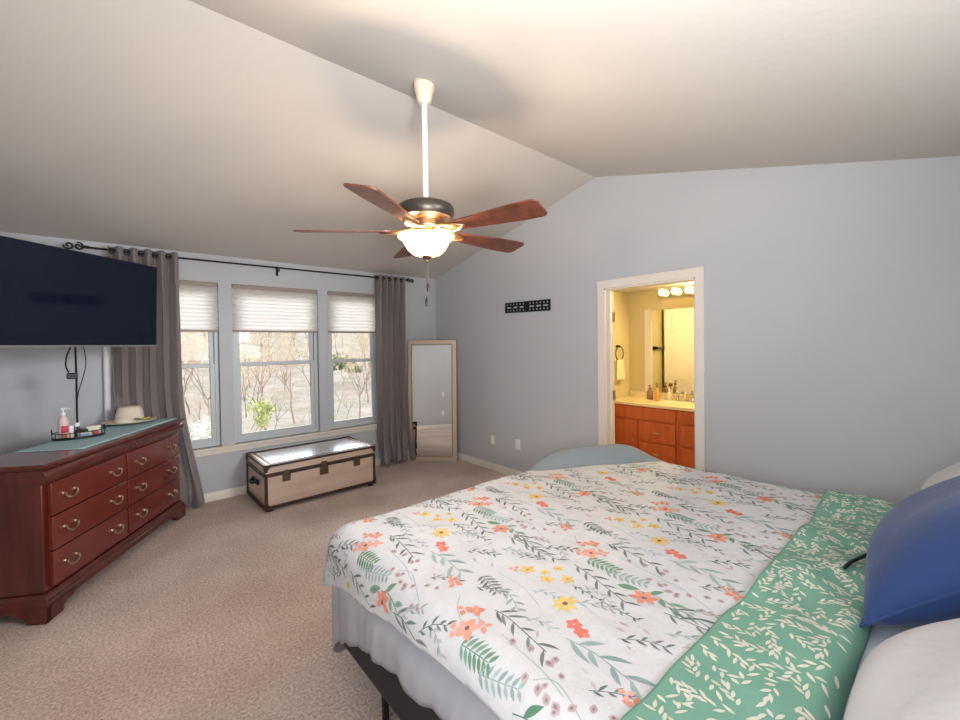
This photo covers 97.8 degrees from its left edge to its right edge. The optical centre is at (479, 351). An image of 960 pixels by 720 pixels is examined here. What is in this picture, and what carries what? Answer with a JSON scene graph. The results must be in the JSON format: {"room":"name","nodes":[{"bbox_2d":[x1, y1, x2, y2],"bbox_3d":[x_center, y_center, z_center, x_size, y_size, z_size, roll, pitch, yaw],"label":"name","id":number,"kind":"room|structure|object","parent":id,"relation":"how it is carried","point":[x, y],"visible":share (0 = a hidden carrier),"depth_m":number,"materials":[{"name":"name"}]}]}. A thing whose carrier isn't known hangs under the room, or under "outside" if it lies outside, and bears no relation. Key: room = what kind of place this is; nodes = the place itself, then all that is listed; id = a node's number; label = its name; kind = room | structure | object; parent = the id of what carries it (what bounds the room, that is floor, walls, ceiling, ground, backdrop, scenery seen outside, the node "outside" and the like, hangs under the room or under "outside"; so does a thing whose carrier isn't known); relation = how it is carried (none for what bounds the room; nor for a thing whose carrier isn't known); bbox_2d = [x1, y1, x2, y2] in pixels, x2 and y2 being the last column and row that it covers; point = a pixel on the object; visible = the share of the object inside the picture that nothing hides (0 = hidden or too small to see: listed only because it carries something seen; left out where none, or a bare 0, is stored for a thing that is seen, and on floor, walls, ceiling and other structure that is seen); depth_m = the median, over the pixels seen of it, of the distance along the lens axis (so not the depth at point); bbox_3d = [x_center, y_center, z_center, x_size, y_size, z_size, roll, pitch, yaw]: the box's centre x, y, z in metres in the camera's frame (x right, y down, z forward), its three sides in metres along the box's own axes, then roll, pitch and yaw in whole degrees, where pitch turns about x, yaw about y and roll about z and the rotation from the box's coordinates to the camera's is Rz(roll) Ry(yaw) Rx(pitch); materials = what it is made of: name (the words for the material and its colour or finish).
{"room":"bedroom","nodes":[
{"label":"bedroom","id":0,"kind":"room"},
{"bbox_2d":[65,347,85,428],"bbox_3d":[-2.982,0.261,3.092,0.115,0.720,0.036,-2,1,-41],"label":"power cord","id":1,"kind":"object","parent":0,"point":[69,375],"visible":0.78,"depth_m":3.10,"materials":[{"name":"black plastic"}]},
{"bbox_2d":[0,231,435,493],"bbox_3d":[-2.261,0.223,4.651,4.426,2.525,0.140,-2,1,-41],"label":"wall","id":2,"kind":"structure","parent":0,"point":[35,386],"depth_m":4.19,"materials":[{"name":"grey paint"}]},
{"bbox_2d":[0,235,156,347],"bbox_3d":[-2.918,-0.343,2.821,0.558,0.634,1.140,-1,1,7],"label":"television","id":3,"kind":"object","parent":2,"relation":"attached to","point":[51,296],"visible":1,"depth_m":2.73,"materials":[{"name":"black plastic"}]},
{"bbox_2d":[182,308,220,448],"bbox_3d":[-2.940,0.140,4.093,0.652,1.660,0.080,-2,1,-41],"label":"window","id":4,"kind":"structure","parent":2,"relation":"in","point":[213,365],"depth_m":4.26,"materials":[{"name":"grey plastic"}]},
{"bbox_2d":[179,280,217,331],"bbox_3d":[-2.904,-0.437,4.032,0.640,0.496,0.036,-2,1,-41],"label":"pleated shade","id":5,"kind":"object","parent":4,"relation":"attached to","point":[198,300],"visible":0.38,"depth_m":4.13,"materials":[{"name":"beige fabric"}]},
{"bbox_2d":[62,241,413,282],"bbox_3d":[-2.181,-0.887,4.548,3.347,0.120,0.114,-2,1,-41],"label":"curtain rod","id":6,"kind":"object","parent":2,"relation":"attached to","point":[82,246],"visible":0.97,"depth_m":4.19,"materials":[{"name":"black metal"}]},
{"bbox_2d":[102,246,204,507],"bbox_3d":[-2.962,0.290,3.815,0.714,2.413,0.145,-1,1,-36],"label":"curtain","id":7,"kind":"object","parent":6,"relation":"hanging from","point":[150,378],"visible":0.54,"depth_m":3.84,"materials":[{"name":"grey fabric"}]},
{"bbox_2d":[374,274,415,465],"bbox_3d":[-1.091,0.239,5.399,0.502,2.413,0.170,-2,1,-41],"label":"curtain","id":8,"kind":"object","parent":6,"relation":"hanging from","point":[394,437],"visible":1,"depth_m":5.38,"materials":[{"name":"grey fabric"}]},
{"bbox_2d":[232,307,318,442],"bbox_3d":[-2.271,0.121,4.669,0.875,1.660,0.080,-2,1,-41],"label":"window","id":9,"kind":"structure","parent":2,"relation":"in","point":[312,337],"depth_m":4.63,"materials":[{"name":"grey plastic"}]},
{"bbox_2d":[231,284,317,332],"bbox_3d":[-2.234,-0.455,4.608,0.863,0.496,0.036,-2,1,-41],"label":"pleated shade","id":10,"kind":"object","parent":9,"relation":"attached to","point":[255,308],"visible":1,"depth_m":4.58,"materials":[{"name":"beige fabric"}]},
{"bbox_2d":[193,423,376,457],"bbox_3d":[-2.208,0.987,4.594,2.640,0.075,0.080,-2,1,-41],"label":"trim","id":11,"kind":"structure","parent":2,"relation":"attached to","point":[214,450],"depth_m":4.58,"materials":[{"name":"beige paint"}]},
{"bbox_2d":[186,458,402,506],"bbox_3d":[-2.198,1.443,4.609,4.216,0.085,0.014,-2,1,-41],"label":"baseboard","id":12,"kind":"structure","parent":2,"relation":"attached to","point":[208,497],"depth_m":4.27,"materials":[{"name":"beige paint"}]},
{"bbox_2d":[327,295,376,428],"bbox_3d":[-1.604,0.103,5.242,0.653,1.660,0.080,-2,1,-41],"label":"window","id":13,"kind":"structure","parent":2,"relation":"in","point":[372,339],"depth_m":5.26,"materials":[{"name":"grey plastic"}]},
{"bbox_2d":[327,291,374,332],"bbox_3d":[-1.568,-0.474,5.181,0.641,0.496,0.036,-2,1,-41],"label":"pleated shade","id":14,"kind":"object","parent":13,"relation":"attached to","point":[347,312],"visible":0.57,"depth_m":5.15,"materials":[{"name":"beige fabric"}]},
{"bbox_2d":[0,459,508,719],"bbox_3d":[-0.479,1.535,2.582,4.376,0.080,5.630,-2,1,-41],"label":"floor","id":15,"kind":"structure","parent":0,"point":[223,611],"depth_m":2.28,"materials":[{"name":"beige carpet"}]},
{"bbox_2d":[0,418,185,625],"bbox_3d":[-2.776,1.070,3.043,0.475,0.890,1.542,-1,1,-11],"label":"dresser","id":16,"kind":"object","parent":15,"relation":"on","point":[66,516],"visible":0.98,"depth_m":2.56,"materials":[{"name":"brown wood"}]},
{"bbox_2d":[10,418,177,452],"bbox_3d":[-2.840,0.620,3.212,0.395,0.005,1.155,-1,1,-11],"label":"table runner","id":17,"kind":"object","parent":16,"relation":"on","point":[112,432],"visible":0.7,"depth_m":2.95,"materials":[{"name":"teal fabric"}]},
{"bbox_2d":[51,424,105,440],"bbox_3d":[-2.894,0.582,3.021,0.177,0.076,0.284,0,1,43],"label":"tray","id":18,"kind":"object","parent":17,"relation":"on","point":[55,438],"visible":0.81,"depth_m":2.96,"materials":[{"name":"black metal"}]},
{"bbox_2d":[57,408,69,437],"bbox_3d":[-2.951,0.503,2.965,0.060,0.205,0.059,0,1,21],"label":"lotion bottle","id":19,"kind":"object","parent":18,"relation":"on","point":[63,421],"visible":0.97,"depth_m":2.95,"materials":[{"name":"pink plastic"}]},
{"bbox_2d":[62,432,70,437],"bbox_3d":[-2.910,0.589,2.946,0.044,0.032,0.044,-2,1,-41],"label":"jar","id":20,"kind":"object","parent":18,"relation":"on","point":[66,434],"visible":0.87,"depth_m":2.93,"materials":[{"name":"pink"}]},
{"bbox_2d":[68,425,73,435],"bbox_3d":[-2.913,0.567,2.983,0.030,0.075,0.030,-2,1,-41],"label":"tube","id":21,"kind":"object","parent":18,"relation":"on","point":[71,427],"visible":0.91,"depth_m":2.97,"materials":[{"name":"white plastic"}]},
{"bbox_2d":[74,429,81,435],"bbox_3d":[-2.878,0.581,2.997,0.040,0.045,0.040,-2,1,-41],"label":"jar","id":22,"kind":"object","parent":18,"relation":"on","point":[75,430],"visible":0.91,"depth_m":2.98,"materials":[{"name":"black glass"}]},
{"bbox_2d":[54,432,102,438],"bbox_3d":[-2.894,0.605,3.021,0.156,0.002,0.260,0,1,43],"label":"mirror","id":23,"kind":"object","parent":18,"relation":"on","point":[101,433],"depth_m":2.97,"materials":[{"name":"silver mirror"}]},
{"bbox_2d":[77,432,88,435],"bbox_3d":[-2.837,0.591,2.994,0.020,0.024,0.062,0,1,43],"label":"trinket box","id":24,"kind":"object","parent":18,"relation":"on","point":[84,433],"visible":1,"depth_m":2.99,"materials":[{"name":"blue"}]},
{"bbox_2d":[86,424,100,433],"bbox_3d":[-2.850,0.575,3.086,0.047,0.055,0.077,0,1,43],"label":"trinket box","id":25,"kind":"object","parent":18,"relation":"on","point":[91,427],"visible":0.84,"depth_m":3.07,"materials":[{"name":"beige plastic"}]},
{"bbox_2d":[101,405,156,424],"bbox_3d":[-2.980,0.536,3.558,0.367,0.137,0.330,-2,1,-41],"label":"sun hat","id":26,"kind":"object","parent":17,"relation":"on","point":[133,413],"visible":1,"depth_m":3.50,"materials":[{"name":"beige wicker"}]},
{"bbox_2d":[246,436,375,511],"bbox_3d":[-1.780,1.262,4.465,1.221,0.441,0.690,-2,1,-42],"label":"trunk","id":27,"kind":"object","parent":15,"relation":"on","point":[282,476],"visible":1,"depth_m":4.21,"materials":[{"name":"wood"}]},
{"bbox_2d":[343,643,440,719],"bbox_3d":[0.843,1.277,1.831,2.168,0.425,2.068,-2,1,-41],"label":"frame","id":28,"kind":"object","parent":15,"relation":"on","point":[387,683],"visible":0.12,"depth_m":1.53,"materials":[{"name":"black metal"}]},
{"bbox_2d":[842,625,922,719],"bbox_3d":[0.849,0.947,1.835,2.040,0.225,2.070,-2,1,-41],"label":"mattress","id":29,"kind":"object","parent":28,"relation":"on","point":[878,634],"visible":0.02,"depth_m":1.24,"materials":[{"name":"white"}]},
{"bbox_2d":[332,585,499,719],"bbox_3d":[0.770,1.123,1.799,2.094,0.535,2.118,-2,1,-41],"label":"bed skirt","id":30,"kind":"object","parent":29,"relation":"on","point":[422,678],"visible":0.2,"depth_m":1.41,"materials":[{"name":"grey fabric"}]},
{"bbox_2d":[322,462,895,719],"bbox_3d":[0.672,0.927,2.067,2.353,0.352,1.891,-2,1,-41],"label":"comforter","id":31,"kind":"object","parent":29,"relation":"on","point":[643,590],"visible":0.9,"depth_m":1.44,"materials":[{"name":"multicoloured fabric"}]},
{"bbox_2d":[528,444,663,470],"bbox_3d":[0.854,0.880,2.812,1.124,0.404,0.904,-2,1,-41],"label":"blanket","id":32,"kind":"object","parent":31,"relation":"on","point":[579,456],"visible":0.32,"depth_m":2.91,"materials":[{"name":"grey fabric"}]},
{"bbox_2d":[842,553,866,569],"bbox_3d":[1.332,0.741,1.485,0.180,0.018,0.014,-1,1,-29],"label":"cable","id":33,"kind":"object","parent":31,"relation":"on","point":[851,561],"visible":0.96,"depth_m":1.47,"materials":[{"name":"black plastic"}]},
{"bbox_2d":[843,618,959,719],"bbox_3d":[0.882,0.670,0.714,0.784,0.346,0.387,-2,1,-41],"label":"pillow","id":34,"kind":"object","parent":29,"relation":"on","point":[914,673],"visible":1,"depth_m":0.79,"materials":[{"name":"grey fabric"}]},
{"bbox_2d":[859,476,959,627],"bbox_3d":[1.541,0.600,1.341,0.865,0.406,0.426,-2,1,-43],"label":"pillow","id":35,"kind":"object","parent":29,"relation":"on","point":[912,567],"visible":0.99,"depth_m":1.19,"materials":[{"name":"blue fabric"}]},
{"bbox_2d":[921,462,959,489],"bbox_3d":[2.099,0.589,1.755,0.584,0.369,0.364,-2,1,-39],"label":"pillow","id":36,"kind":"object","parent":29,"relation":"on","point":[952,471],"visible":0.25,"depth_m":1.85,"materials":[{"name":"grey fabric"}]},
{"bbox_2d":[408,340,456,460],"bbox_3d":[-0.636,0.651,5.572,0.660,1.608,0.124,-1,1,5],"label":"floor mirror","id":37,"kind":"object","parent":15,"relation":"on","point":[432,364],"visible":0.99,"depth_m":5.56,"materials":[{"name":"beige mirror"}]},
{"bbox_2d":[0,0,959,278],"bbox_3d":[-0.486,-1.269,2.531,4.456,0.841,5.620,-2,1,-41],"label":"ceiling","id":38,"kind":"structure","parent":0,"point":[229,128],"depth_m":2.28,"materials":[{"name":"grey paint"}]},
{"bbox_2d":[293,79,546,306],"bbox_3d":[-0.269,-0.896,2.424,1.393,1.281,1.459,-2,1,-41],"label":"ceiling fan","id":39,"kind":"object","parent":38,"relation":"hanging from","point":[426,238],"visible":1,"depth_m":2.29,"materials":[{"name":"brown wood"}]},
{"bbox_2d":[612,291,629,397],"bbox_3d":[1.348,0.357,4.907,1.374,2.150,0.100,-2,1,-41],"label":"wall","id":40,"kind":"structure","parent":0,"point":[621,300],"depth_m":5.20,"materials":[{"name":"beige paint"}]},
{"bbox_2d":[615,345,623,359],"bbox_3d":[1.685,0.020,5.098,0.182,0.191,0.046,-2,1,-41],"label":"towel ring","id":41,"kind":"object","parent":40,"relation":"attached to","point":[617,346],"visible":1,"depth_m":5.09,"materials":[{"name":"black metal"}]},
{"bbox_2d":[614,359,625,380],"bbox_3d":[1.699,0.225,5.089,0.202,0.251,0.068,-2,1,-41],"label":"hand towel","id":42,"kind":"object","parent":41,"relation":"hanging from","point":[619,370],"visible":0.98,"depth_m":5.06,"materials":[{"name":"beige fabric"}]},
{"bbox_2d":[613,281,693,293],"bbox_3d":[2.150,-0.754,4.015,1.474,0.080,2.490,-2,1,-41],"label":"ceiling","id":43,"kind":"structure","parent":0,"point":[685,284],"depth_m":4.79,"materials":[{"name":"grey paint"}]},
{"bbox_2d":[629,290,693,394],"bbox_3d":[2.686,0.346,4.481,0.100,2.150,2.490,-2,1,-41],"label":"wall","id":44,"kind":"structure","parent":0,"point":[639,302],"depth_m":5.19,"materials":[{"name":"beige paint"}]},
{"bbox_2d":[629,390,693,399],"bbox_3d":[2.518,0.530,4.587,0.020,0.064,1.908,-2,1,-41],"label":"backsplash","id":45,"kind":"structure","parent":44,"relation":"attached to","point":[633,393],"depth_m":4.99,"materials":[{"name":"beige stone"}]},
{"bbox_2d":[644,307,693,393],"bbox_3d":[2.559,-0.003,4.528,0.015,1.000,1.630,-2,1,-41],"label":"bathroom mirror","id":46,"kind":"object","parent":44,"relation":"attached to","point":[669,333],"visible":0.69,"depth_m":4.91,"materials":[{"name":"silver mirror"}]},
{"bbox_2d":[658,286,693,297],"bbox_3d":[2.488,-0.687,4.511,0.117,0.110,1.200,-2,1,-41],"label":"vanity light bar","id":47,"kind":"object","parent":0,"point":[689,290],"visible":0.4,"depth_m":4.79,"materials":[{"name":"white glass"}]},
{"bbox_2d":[435,156,959,504],"bbox_3d":[1.171,-0.092,3.961,0.110,3.085,5.380,-2,1,-41],"label":"wall","id":48,"kind":"structure","parent":0,"point":[832,291],"depth_m":2.92,"materials":[{"name":"grey paint"}]},
{"bbox_2d":[457,452,520,475],"bbox_3d":[1.149,1.409,3.939,0.014,0.085,5.366,-2,1,-41],"label":"baseboard","id":49,"kind":"structure","parent":48,"relation":"attached to","point":[492,466],"depth_m":5.16,"materials":[{"name":"beige paint"}]},
{"bbox_2d":[490,435,494,444],"bbox_3d":[0.150,1.073,5.082,0.054,0.116,0.072,-2,1,-41],"label":"wall outlet","id":50,"kind":"object","parent":48,"relation":"attached to","point":[492,438],"visible":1,"depth_m":5.06,"materials":[{"name":"beige plastic"}]},
{"bbox_2d":[515,439,519,449],"bbox_3d":[0.430,1.062,4.767,0.010,0.116,0.072,-2,1,-41],"label":"wall outlet","id":51,"kind":"object","parent":48,"relation":"attached to","point":[517,442],"visible":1,"depth_m":4.76,"materials":[{"name":"white plastic"}]},
{"bbox_2d":[505,299,550,312],"bbox_3d":[0.515,-0.494,4.617,0.012,0.118,0.672,-2,2,-41],"label":"wall plaque","id":52,"kind":"object","parent":48,"relation":"attached to","point":[526,304],"visible":1,"depth_m":4.59,"materials":[{"name":"black metal"}]},
{"bbox_2d":[612,292,615,443],"bbox_3d":[1.285,0.429,4.357,0.188,2.001,0.746,-1,1,2],"label":"door","id":53,"kind":"structure","parent":48,"relation":"in","point":[613,312],"depth_m":4.00,"materials":[{"name":"beige paint"}]},
{"bbox_2d":[597,266,704,470],"bbox_3d":[1.465,0.398,3.621,0.126,2.107,0.946,-2,1,-41],"label":"trim","id":54,"kind":"structure","parent":48,"relation":"attached to","point":[605,288],"depth_m":3.62,"materials":[{"name":"beige paint"}]},
{"bbox_3d":[2.162,1.476,4.035,1.524,0.080,2.490,-2,1,-41],"label":"floor","id":55,"kind":"structure","parent":0,"visible":0},
{"bbox_2d":[615,404,694,468],"bbox_3d":[2.303,1.017,4.417,0.588,0.822,1.888,-2,1,-41],"label":"vanity cabinet","id":56,"kind":"object","parent":55,"relation":"on","point":[667,435],"visible":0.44,"depth_m":4.46,"materials":[{"name":"brown wood"}]},
{"bbox_2d":[614,390,693,411],"bbox_3d":[2.313,0.553,4.410,0.563,0.100,1.908,-2,1,-41],"label":"countertop","id":57,"kind":"structure","parent":56,"relation":"on","point":[635,398],"depth_m":4.72,"materials":[{"name":"beige stone"}]},
{"bbox_2d":[647,385,652,399],"bbox_3d":[1.993,0.478,4.908,0.071,0.170,0.071,-1,1,4],"label":"soap dispenser","id":58,"kind":"object","parent":57,"relation":"on","point":[649,392],"visible":1,"depth_m":4.88,"materials":[{"name":"brown"}]},
{"bbox_2d":[654,383,659,400],"bbox_3d":[2.031,0.464,4.802,0.056,0.200,0.056,-1,1,4],"label":"soap dispenser","id":59,"kind":"object","parent":57,"relation":"on","point":[656,392],"visible":1,"depth_m":4.78,"materials":[{"name":"orange plastic"}]},
{"bbox_2d":[667,387,671,399],"bbox_3d":[2.186,0.487,4.836,0.052,0.150,0.052,-1,1,4],"label":"lotion bottle","id":60,"kind":"object","parent":57,"relation":"on","point":[669,395],"visible":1,"depth_m":4.82,"materials":[{"name":"beige plastic"}]},
{"bbox_2d":[675,391,693,401],"bbox_3d":[2.270,0.504,4.671,0.140,0.118,0.220,-2,1,-41],"label":"faucet","id":61,"kind":"object","parent":57,"relation":"on","point":[682,392],"visible":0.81,"depth_m":4.68,"materials":[{"name":"silver metal"}]},
{"label":"outside","id":62,"kind":"structure","parent":0,"visible":0},
{"bbox_2d":[181,332,371,439],"bbox_3d":[-35.519,-5.401,56.479,160.000,19.397,120.000,-2,1,-41],"label":"outdoor view","id":63,"kind":"structure","parent":62,"point":[286,420],"depth_m":39.63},
{"bbox_2d":[181,332,204,360],"bbox_3d":[-17.935,0.703,25.411,3.839,7.557,3.980,-1,1,13],"label":"bare tree","id":64,"kind":"object","parent":63,"relation":"on","point":[184,341],"visible":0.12,"depth_m":25.46,"materials":[{"name":"beige plant"}]},
{"bbox_2d":[181,332,207,413],"bbox_3d":[-20.192,0.955,28.344,4.356,6.916,3.235,-1,1,-2],"label":"bare tree","id":65,"kind":"object","parent":63,"relation":"on","point":[206,335],"visible":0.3,"depth_m":28.43,"materials":[{"name":"beige plant"}]},
{"bbox_2d":[182,332,207,388],"bbox_3d":[-25.324,0.300,36.857,4.146,6.582,3.079,0,1,36],"label":"bare tree","id":66,"kind":"object","parent":63,"relation":"on","point":[193,332],"visible":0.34,"depth_m":37.07,"materials":[{"name":"beige plant"}]},
{"bbox_2d":[184,386,209,419],"bbox_3d":[-15.991,3.160,24.113,1.859,2.508,1.627,0,1,25],"label":"shrub","id":67,"kind":"object","parent":63,"relation":"on","point":[209,386],"visible":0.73,"depth_m":23.91,"materials":[{"name":"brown plant"}]},
{"bbox_2d":[186,400,209,433],"bbox_3d":[-13.391,3.290,19.681,1.505,2.320,1.719,0,1,27],"label":"shrub","id":68,"kind":"object","parent":63,"relation":"on","point":[194,421],"visible":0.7,"depth_m":19.73,"materials":[{"name":"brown plant"}]},
{"bbox_2d":[190,414,210,439],"bbox_3d":[-8.874,3.274,14.141,1.500,2.400,1.725,-1,1,-34],"label":"shrub","id":69,"kind":"object","parent":63,"relation":"on","point":[205,426],"visible":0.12,"depth_m":13.98,"materials":[{"name":"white plant"}]},
{"bbox_2d":[181,332,251,431],"bbox_3d":[-14.736,1.050,22.692,4.321,6.860,3.209,-1,1,-31],"label":"bare tree","id":70,"kind":"object","parent":63,"relation":"on","point":[186,334],"visible":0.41,"depth_m":22.48,"materials":[{"name":"beige plant"}]},
{"bbox_2d":[240,355,254,417],"bbox_3d":[-15.360,2.000,26.820,2.420,4.823,3.109,-1,1,1],"label":"bare tree","id":71,"kind":"object","parent":63,"relation":"on","point":[244,399],"visible":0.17,"depth_m":27.13,"materials":[{"name":"beige plant"}]},
{"bbox_2d":[239,332,255,353],"bbox_3d":[-20.898,0.816,35.706,3.388,6.433,3.268,0,1,40],"label":"bare tree","id":72,"kind":"object","parent":63,"relation":"on","point":[239,332],"visible":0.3,"depth_m":35.90,"materials":[{"name":"beige plant"}]},
{"bbox_2d":[240,332,258,387],"bbox_3d":[-22.350,0.536,39.536,3.128,5.940,3.018,-1,1,-10],"label":"bare tree","id":73,"kind":"object","parent":63,"relation":"on","point":[241,332],"visible":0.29,"depth_m":39.31,"materials":[{"name":"beige plant"}]},
{"bbox_2d":[244,380,258,410],"bbox_3d":[-16.407,3.117,29.625,1.797,2.425,1.573,-2,1,-40],"label":"shrub","id":74,"kind":"object","parent":63,"relation":"on","point":[247,380],"visible":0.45,"depth_m":29.58,"materials":[{"name":"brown plant"}]},
{"bbox_2d":[244,395,277,431],"bbox_3d":[-9.237,3.120,17.754,1.599,2.605,1.119,0,1,24],"label":"shrub","id":75,"kind":"object","parent":63,"relation":"on","point":[263,409],"visible":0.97,"depth_m":17.58,"materials":[{"name":"green plant"}]},
{"bbox_2d":[244,332,287,402],"bbox_3d":[-17.181,0.751,33.455,3.728,7.078,3.596,0,1,37],"label":"bare tree","id":76,"kind":"object","parent":63,"relation":"on","point":[281,334],"visible":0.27,"depth_m":33.19,"materials":[{"name":"beige plant"}]},
{"bbox_2d":[255,332,279,375],"bbox_3d":[-23.184,-0.478,45.599,3.398,6.452,3.278,-1,1,12],"label":"bare tree","id":77,"kind":"object","parent":63,"relation":"on","point":[259,332],"visible":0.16,"depth_m":45.25,"materials":[{"name":"beige plant"}]},
{"bbox_2d":[239,332,297,429],"bbox_3d":[-10.604,1.502,19.898,3.735,5.929,2.774,0,1,44],"label":"bare tree","id":78,"kind":"object","parent":63,"relation":"on","point":[255,358],"visible":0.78,"depth_m":19.40,"materials":[{"name":"beige plant"}]},
{"bbox_2d":[257,381,283,420],"bbox_3d":[-12.842,3.007,25.672,1.738,2.679,1.985,-1,1,-35],"label":"shrub","id":79,"kind":"object","parent":63,"relation":"on","point":[266,381],"visible":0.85,"depth_m":25.68,"materials":[{"name":"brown plant"}]},
{"bbox_2d":[262,385,298,428],"bbox_3d":[-10.562,3.016,22.110,2.012,2.715,1.761,-1,1,-26],"label":"shrub","id":80,"kind":"object","parent":63,"relation":"on","point":[277,385],"visible":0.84,"depth_m":22.24,"materials":[{"name":"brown plant"}]},
{"bbox_2d":[256,334,305,423],"bbox_3d":[-12.084,1.623,25.412,2.922,5.548,2.819,-1,1,-25],"label":"bare tree","id":81,"kind":"object","parent":63,"relation":"on","point":[286,339],"visible":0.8,"depth_m":25.22,"materials":[{"name":"beige plant"}]},
{"bbox_2d":[274,333,298,365],"bbox_3d":[-22.713,-1.377,49.798,3.005,6.423,4.046,-1,1,5],"label":"bare tree","id":82,"kind":"object","parent":63,"relation":"on","point":[293,337],"visible":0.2,"depth_m":50.05,"materials":[{"name":"beige plant"}]},
{"bbox_2d":[272,345,303,391],"bbox_3d":[-17.192,1.615,37.627,3.001,4.654,2.335,-1,1,-28],"label":"bare tree","id":83,"kind":"object","parent":63,"relation":"on","point":[297,345],"visible":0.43,"depth_m":37.50,"materials":[{"name":"beige plant"}]},
{"bbox_2d":[278,371,298,389],"bbox_3d":[-16.282,2.864,35.702,1.819,2.455,1.592,-1,1,-23],"label":"shrub","id":84,"kind":"object","parent":63,"relation":"on","point":[294,371],"visible":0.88,"depth_m":35.50,"materials":[{"name":"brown plant"}]},
{"bbox_2d":[287,391,310,424],"bbox_3d":[-7.980,3.073,19.721,1.932,2.607,1.690,-1,1,9],"label":"shrub","id":85,"kind":"object","parent":63,"relation":"on","point":[306,391],"visible":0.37,"depth_m":19.58,"materials":[{"name":"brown plant"}]},
{"bbox_2d":[277,333,341,384],"bbox_3d":[-11.964,0.867,29.468,4.367,6.932,3.243,-1,1,-16],"label":"bare tree","id":86,"kind":"object","parent":63,"relation":"on","point":[302,371],"visible":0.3,"depth_m":29.49,"materials":[{"name":"beige plant"}]},
{"bbox_2d":[334,379,353,412],"bbox_3d":[-9.409,2.963,28.755,1.906,2.573,1.668,-1,1,-34],"label":"shrub","id":87,"kind":"object","parent":63,"relation":"on","point":[345,379],"visible":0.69,"depth_m":28.89,"materials":[{"name":"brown plant"}]},
{"bbox_2d":[332,352,364,386],"bbox_3d":[-13.478,1.850,42.110,3.714,3.671,2.881,-1,1,-26],"label":"evergreen shrub","id":88,"kind":"object","parent":63,"relation":"on","point":[340,365],"visible":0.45,"depth_m":42.01,"materials":[{"name":"green plant"}]},
{"bbox_2d":[332,345,369,400],"bbox_3d":[-8.345,1.797,27.726,3.231,5.011,2.514,-1,1,-9],"label":"bare tree","id":89,"kind":"object","parent":63,"relation":"on","point":[351,366],"visible":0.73,"depth_m":27.82,"materials":[{"name":"beige plant"}]},
{"bbox_2d":[338,388,363,418],"bbox_3d":[-7.567,3.146,24.852,1.480,2.282,1.691,-1,1,2],"label":"shrub","id":90,"kind":"object","parent":63,"relation":"on","point":[356,388],"visible":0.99,"depth_m":24.78,"materials":[{"name":"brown plant"}]},
{"bbox_2d":[345,333,368,402],"bbox_3d":[-9.369,0.923,34.337,3.472,6.592,3.349,0,1,29],"label":"bare tree","id":91,"kind":"object","parent":63,"relation":"on","point":[361,333],"visible":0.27,"depth_m":33.75,"materials":[{"name":"beige plant"}]},
{"bbox_2d":[352,333,363,356],"bbox_3d":[-15.966,-1.450,56.410,3.089,6.158,3.970,-2,1,-41],"label":"bare tree","id":92,"kind":"object","parent":63,"relation":"on","point":[356,333],"visible":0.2,"depth_m":56.01,"materials":[{"name":"beige plant"}]},
{"bbox_2d":[346,333,370,417],"bbox_3d":[-6.113,1.504,23.741,2.885,5.679,2.991,-1,1,12],"label":"bare tree","id":93,"kind":"object","parent":63,"relation":"on","point":[369,371],"visible":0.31,"depth_m":23.36,"materials":[{"name":"beige plant"}]},
{"bbox_2d":[353,333,368,365],"bbox_3d":[-14.019,-0.517,50.943,2.856,6.105,3.846,-1,1,-12],"label":"bare tree","id":94,"kind":"object","parent":63,"relation":"on","point":[365,344],"visible":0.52,"depth_m":51.42,"materials":[{"name":"beige plant"}]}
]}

